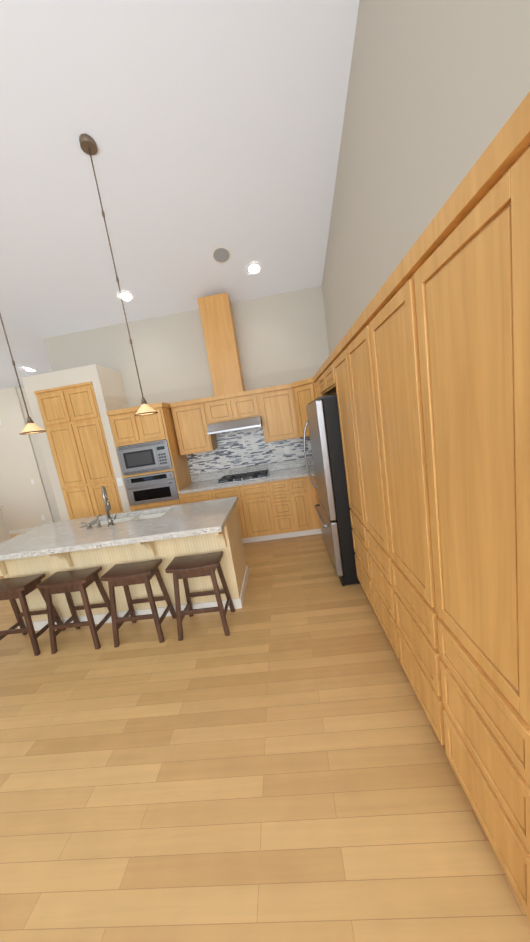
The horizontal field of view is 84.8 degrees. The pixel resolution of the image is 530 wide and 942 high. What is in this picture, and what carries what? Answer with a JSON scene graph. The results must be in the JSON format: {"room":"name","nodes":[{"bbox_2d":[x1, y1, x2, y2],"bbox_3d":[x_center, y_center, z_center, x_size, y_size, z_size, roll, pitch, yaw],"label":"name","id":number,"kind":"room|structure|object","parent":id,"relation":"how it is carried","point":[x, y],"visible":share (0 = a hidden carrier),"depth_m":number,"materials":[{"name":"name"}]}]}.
{"room":"kitchen","nodes":[
{"label":"kitchen","id":0,"kind":"room"},
{"bbox_2d":[0,505,10,542],"bbox_3d":[-5.087,1.739,1.660,0.170,0.900,7.775,-8,9,4],"label":"wall","id":1,"kind":"structure","parent":0,"point":[4,534],"depth_m":5.38,"materials":[{"name":"beige paint"}]},
{"bbox_2d":[8,527,35,534],"bbox_3d":[-4.573,1.829,3.168,3.487,0.090,10.765,-8,9,4],"label":"baseboard","id":2,"kind":"structure","parent":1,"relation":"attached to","point":[18,531],"depth_m":6.82,"materials":[{"name":"white"}]},
{"bbox_2d":[0,387,53,530],"bbox_3d":[-5.862,-0.474,6.576,1.340,3.900,0.120,-8,9,4],"label":"wall","id":3,"kind":"structure","parent":0,"point":[24,501],"depth_m":6.59,"materials":[{"name":"beige paint"}]},
{"bbox_2d":[17,364,130,521],"bbox_3d":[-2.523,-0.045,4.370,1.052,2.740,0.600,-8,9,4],"label":"wall","id":4,"kind":"structure","parent":0,"point":[108,387],"depth_m":3.98,"materials":[{"name":"beige paint"}]},
{"bbox_2d":[116,478,122,485],"bbox_3d":[-2.037,0.153,4.070,0.072,0.115,0.008,-8,9,4],"label":"switch plate","id":5,"kind":"object","parent":4,"relation":"attached to","point":[119,481],"depth_m":4.07,"materials":[{"name":"white plastic"}]},
{"bbox_2d":[0,0,359,388],"bbox_3d":[-3.101,-2.292,2.616,7.950,3.500,11.200,-8,9,4],"label":"ceiling","id":6,"kind":"structure","parent":0,"point":[208,126],"depth_m":2.42,"materials":[{"name":"white paint"}]},
{"bbox_2d":[0,313,45,434],"bbox_3d":[-2.314,-1.392,2.526,0.200,2.133,0.200,-8,9,4],"label":"pendant light","id":7,"kind":"object","parent":6,"relation":"hanging from","point":[31,427],"visible":1,"depth_m":2.63,"materials":[{"name":"brown metal"}]},
{"bbox_2d":[24,367,34,371],"bbox_3d":[-4.331,-1.871,5.358,0.184,0.050,0.177,-8,9,4],"label":"recessed light","id":8,"kind":"object","parent":6,"relation":"in","point":[28,369],"visible":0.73,"depth_m":5.35,"materials":[{"name":"white"}]},
{"bbox_2d":[79,134,157,415],"bbox_3d":[-1.228,-1.549,2.446,0.200,2.133,0.200,-8,9,4],"label":"pendant light","id":9,"kind":"object","parent":6,"relation":"hanging from","point":[88,145],"visible":1,"depth_m":2.39,"materials":[{"name":"brown metal"}]},
{"bbox_2d":[118,291,132,300],"bbox_3d":[-1.822,-2.287,3.802,0.184,0.055,0.176,-8,9,4],"label":"recessed light","id":10,"kind":"object","parent":6,"relation":"in","point":[127,296],"visible":0.92,"depth_m":3.79,"materials":[{"name":"white"}]},
{"bbox_2d":[212,246,230,262],"bbox_3d":[-0.509,-2.523,3.392,0.230,0.069,0.220,-8,9,4],"label":"ceiling speaker","id":11,"kind":"object","parent":6,"relation":"attached to","point":[221,254],"visible":1,"depth_m":3.38,"materials":[{"name":"white plastic"}]},
{"bbox_2d":[247,262,260,274],"bbox_3d":[-0.138,-2.536,3.640,0.184,0.055,0.176,-8,9,4],"label":"recessed light","id":12,"kind":"object","parent":6,"relation":"in","point":[253,268],"visible":1,"depth_m":3.63,"materials":[{"name":"white"}]},
{"bbox_2d":[44,286,329,474],"bbox_3d":[-0.962,-0.807,4.529,4.330,3.700,0.120,-8,9,4],"label":"wall","id":13,"kind":"structure","parent":0,"point":[282,338],"depth_m":4.30,"materials":[{"name":"beige paint"}]},
{"bbox_2d":[169,398,216,454],"bbox_3d":[-1.042,-0.652,4.313,0.491,0.750,0.336,-8,9,4],"label":"upper cabinet","id":14,"kind":"object","parent":13,"relation":"attached to","point":[191,421],"depth_m":4.15,"materials":[{"name":"brown wood"}]},
{"bbox_2d":[205,393,240,424],"bbox_3d":[-0.609,-0.902,4.249,0.444,0.375,0.336,-8,9,4],"label":"upper cabinet","id":15,"kind":"object","parent":13,"relation":"attached to","point":[220,408],"depth_m":4.09,"materials":[{"name":"brown wood"}]},
{"bbox_2d":[207,417,261,434],"bbox_3d":[-0.418,-0.656,4.198,0.749,0.141,0.501,-8,9,4],"label":"range hood","id":16,"kind":"object","parent":15,"relation":"attached to","point":[237,425],"visible":0.88,"depth_m":3.98,"materials":[{"name":"silver metal"}]},
{"bbox_2d":[186,426,311,474],"bbox_3d":[-0.059,-0.389,4.486,2.375,0.578,0.009,-8,9,4],"label":"tile backsplash","id":17,"kind":"structure","parent":13,"relation":"attached to","point":[244,448],"depth_m":4.49,"materials":[{"name":"tile"}]},
{"bbox_2d":[284,446,288,453],"bbox_3d":[0.335,-0.324,4.469,0.072,0.115,0.007,-8,9,4],"label":"electrical outlet plate","id":18,"kind":"object","parent":17,"relation":"attached to","point":[286,449],"depth_m":4.47,"materials":[{"name":"white plastic"}]},
{"bbox_2d":[237,389,260,418],"bbox_3d":[-0.297,-0.947,4.226,0.445,0.375,0.336,-8,9,4],"label":"upper cabinet","id":19,"kind":"object","parent":13,"relation":"attached to","point":[246,400],"depth_m":4.06,"materials":[{"name":"brown wood"}]},
{"bbox_2d":[197,292,244,395],"bbox_3d":[-0.599,-1.736,4.119,0.408,1.289,0.313,-8,9,4],"label":"duct","id":20,"kind":"object","parent":19,"relation":"on","point":[218,327],"visible":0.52,"depth_m":3.97,"materials":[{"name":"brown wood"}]},
{"bbox_2d":[190,457,312,480],"bbox_3d":[-0.006,-0.046,4.536,2.374,0.120,0.020,-8,9,4],"label":"backsplash","id":21,"kind":"structure","parent":13,"relation":"attached to","point":[285,464],"depth_m":4.54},
{"bbox_2d":[257,383,298,442],"bbox_3d":[0.223,-0.831,4.193,0.553,0.750,0.389,-8,9,4],"label":"upper cabinet","id":22,"kind":"object","parent":13,"relation":"attached to","point":[280,411],"depth_m":4.06,"materials":[{"name":"brown wood"}]},
{"bbox_2d":[293,378,311,436],"bbox_3d":[0.728,-0.887,4.053,0.596,0.750,0.596,-8,9,4],"label":"upper cabinet","id":23,"kind":"object","parent":13,"relation":"attached to","point":[300,388],"depth_m":3.95,"materials":[{"name":"brown wood"}]},
{"bbox_2d":[0,533,529,941],"bbox_3d":[-3.015,1.644,3.280,9.900,0.060,11.200,-8,9,4],"label":"floor","id":24,"kind":"structure","parent":0,"point":[275,765],"depth_m":1.36,"materials":[{"name":"brown wood"}]},
{"bbox_2d":[0,573,65,655],"bbox_3d":[-2.182,1.279,2.603,0.435,0.611,0.328,-8,9,4],"label":"stool","id":25,"kind":"object","parent":24,"relation":"on","point":[12,590],"visible":0.92,"depth_m":2.52,"materials":[{"name":"brown wood"}]},
{"bbox_2d":[36,566,118,653],"bbox_3d":[-1.641,1.201,2.563,0.435,0.611,0.328,-8,9,4],"label":"stool","id":26,"kind":"object","parent":24,"relation":"on","point":[68,582],"visible":0.96,"depth_m":2.46,"materials":[{"name":"brown wood"}]},
{"bbox_2d":[34,381,122,519],"bbox_3d":[-2.496,0.057,4.372,0.811,2.532,0.620,-8,9,4],"label":"pantry cabinet","id":27,"kind":"object","parent":24,"relation":"on","point":[72,421],"visible":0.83,"depth_m":4.00,"materials":[{"name":"brown wood"}]},
{"bbox_2d":[0,501,248,630],"bbox_3d":[-1.365,0.977,2.922,2.228,0.849,0.860,-8,9,4],"label":"kitchen island","id":28,"kind":"object","parent":24,"relation":"on","point":[235,570],"depth_m":2.71,"materials":[{"name":"brown wood"}]},
{"bbox_2d":[0,497,237,560],"bbox_3d":[-1.435,0.542,2.827,2.260,0.050,0.930,-8,9,4],"label":"island countertop","id":29,"kind":"structure","parent":28,"relation":"on","point":[195,519],"depth_m":2.61,"materials":[{"name":"grey stone"}]},
{"bbox_2d":[81,486,116,528],"bbox_3d":[-1.609,0.340,2.869,0.374,0.382,0.224,-8,9,4],"label":"faucet","id":30,"kind":"object","parent":29,"relation":"on","point":[110,519],"visible":1,"depth_m":2.79,"materials":[{"name":"silver metal"}]},
{"bbox_2d":[96,513,159,524],"bbox_3d":[-1.415,0.622,3.068,0.884,0.212,0.364,-8,9,4],"label":"sink","id":31,"kind":"object","parent":29,"relation":"in","point":[138,515],"depth_m":3.22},
{"bbox_2d":[100,559,175,647],"bbox_3d":[-1.086,1.121,2.522,0.435,0.611,0.328,-8,9,4],"label":"stool","id":32,"kind":"object","parent":24,"relation":"on","point":[126,575],"visible":1,"depth_m":2.42,"materials":[{"name":"brown wood"}]},
{"bbox_2d":[106,402,191,510],"bbox_3d":[-1.572,0.129,4.337,0.773,2.120,0.623,-8,9,4],"label":"tall cabinet","id":33,"kind":"object","parent":24,"relation":"on","point":[128,426],"visible":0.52,"depth_m":3.95,"materials":[{"name":"brown wood"}]},
{"bbox_2d":[116,440,172,475],"bbox_3d":[-1.643,-0.213,4.182,0.713,0.401,0.425,-8,9,4],"label":"microwave","id":34,"kind":"object","parent":33,"relation":"in","point":[144,457],"visible":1,"depth_m":3.98,"materials":[{"name":"silver metal"}]},
{"bbox_2d":[123,471,178,505],"bbox_3d":[-1.575,0.207,4.280,0.713,0.397,0.604,-8,9,4],"label":"wall oven","id":35,"kind":"object","parent":33,"relation":"in","point":[152,488],"visible":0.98,"depth_m":4.04,"materials":[{"name":"silver metal"}]},
{"bbox_2d":[179,489,217,503],"bbox_3d":[-0.854,0.655,4.384,0.522,0.860,0.636,-8,9,4],"label":"base cabinet","id":36,"kind":"object","parent":24,"relation":"on","point":[203,494],"depth_m":4.02,"materials":[{"name":"brown wood"}]},
{"bbox_2d":[165,551,234,640],"bbox_3d":[-0.539,1.042,2.481,0.435,0.611,0.328,-8,9,4],"label":"stool","id":37,"kind":"object","parent":24,"relation":"on","point":[184,568],"visible":1,"depth_m":2.37,"materials":[{"name":"brown wood"}]},
{"bbox_2d":[218,485,253,542],"bbox_3d":[-0.460,0.598,4.355,0.524,0.860,0.636,-8,9,4],"label":"base cabinet","id":38,"kind":"object","parent":24,"relation":"on","point":[243,506],"depth_m":4.01,"materials":[{"name":"brown wood"}]},
{"bbox_2d":[246,481,277,541],"bbox_3d":[-0.096,0.545,4.328,0.462,0.860,0.636,-8,9,4],"label":"base cabinet","id":39,"kind":"object","parent":24,"relation":"on","point":[258,494],"depth_m":4.01,"materials":[{"name":"brown wood"}]},
{"bbox_2d":[178,465,313,492],"bbox_3d":[-0.009,0.084,4.242,2.374,0.039,0.641,-8,9,4],"label":"countertop","id":40,"kind":"structure","parent":39,"relation":"on","point":[275,474],"depth_m":4.06,"materials":[{"name":"grey stone"}]},
{"bbox_2d":[216,470,269,484],"bbox_3d":[-0.310,0.083,4.272,0.760,0.042,0.460,-8,9,4],"label":"cooktop","id":41,"kind":"object","parent":40,"relation":"in","point":[244,477],"visible":1,"depth_m":4.17,"materials":[{"name":"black metal"}]},
{"bbox_2d":[270,477,301,538],"bbox_3d":[0.260,0.494,4.301,0.384,0.860,0.636,-8,9,4],"label":"base cabinet","id":42,"kind":"object","parent":24,"relation":"on","point":[280,501],"depth_m":3.98,"materials":[{"name":"brown wood"}]},
{"bbox_2d":[294,477,313,535],"bbox_3d":[0.501,0.459,4.283,0.228,0.860,0.636,-8,9,4],"label":"base cabinet","id":43,"kind":"object","parent":24,"relation":"on","point":[299,482],"depth_m":3.97,"materials":[{"name":"brown wood"}]},
{"bbox_2d":[310,473,321,533],"bbox_3d":[0.954,0.468,3.789,0.516,0.860,0.336,-8,9,4],"label":"base cabinet","id":44,"kind":"object","parent":24,"relation":"on","point":[312,474],"depth_m":3.92,"materials":[{"name":"brown wood"}]},
{"bbox_2d":[303,394,359,585],"bbox_3d":[0.981,0.110,3.050,1.000,1.785,0.900,-8,9,4],"label":"refrigerator","id":45,"kind":"object","parent":24,"relation":"on","point":[323,422],"visible":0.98,"depth_m":2.67,"materials":[{"name":"silver metal"}]},
{"bbox_2d":[331,344,366,595],"bbox_3d":[1.065,0.049,2.281,0.735,2.120,0.556,-8,9,4],"label":"tall cabinet","id":46,"kind":"object","parent":24,"relation":"on","point":[337,355],"depth_m":2.39,"materials":[{"name":"brown wood"}]},
{"bbox_2d":[339,317,390,642],"bbox_3d":[1.042,0.126,1.831,0.735,2.120,0.622,-8,9,4],"label":"tall cabinet","id":47,"kind":"object","parent":24,"relation":"on","point":[351,345],"depth_m":1.94,"materials":[{"name":"brown wood"}]},
{"bbox_2d":[359,270,430,722],"bbox_3d":[1.018,0.208,1.348,0.735,2.120,0.622,-8,9,4],"label":"tall cabinet","id":48,"kind":"object","parent":24,"relation":"on","point":[379,321],"depth_m":1.43,"materials":[{"name":"brown wood"}]},
{"bbox_2d":[395,91,529,920],"bbox_3d":[0.996,0.284,0.898,0.735,2.120,0.556,-8,9,4],"label":"tall cabinet","id":49,"kind":"object","parent":24,"relation":"on","point":[430,354],"depth_m":0.82,"materials":[{"name":"brown wood"}]},
{"bbox_2d":[322,0,529,353],"bbox_3d":[0.922,-1.734,0.520,0.520,6.200,7.280,-8,9,4],"label":"wall","id":50,"kind":"structure","parent":0,"point":[438,91],"depth_m":1.47,"materials":[{"name":"beige paint"}]},
{"bbox_2d":[309,373,336,400],"bbox_3d":[0.808,-0.828,3.610,0.390,0.750,0.407,-8,9,4],"label":"upper cabinet","id":51,"kind":"object","parent":50,"relation":"attached to","point":[314,392],"depth_m":3.71,"materials":[{"name":"brown wood"}]},
{"bbox_2d":[317,354,335,394],"bbox_3d":[0.957,-0.985,2.881,0.740,0.260,0.954,-8,9,4],"label":"upper cabinet","id":52,"kind":"object","parent":50,"relation":"attached to","point":[326,377],"visible":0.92,"depth_m":2.83,"materials":[{"name":"brown wood"}]}
]}

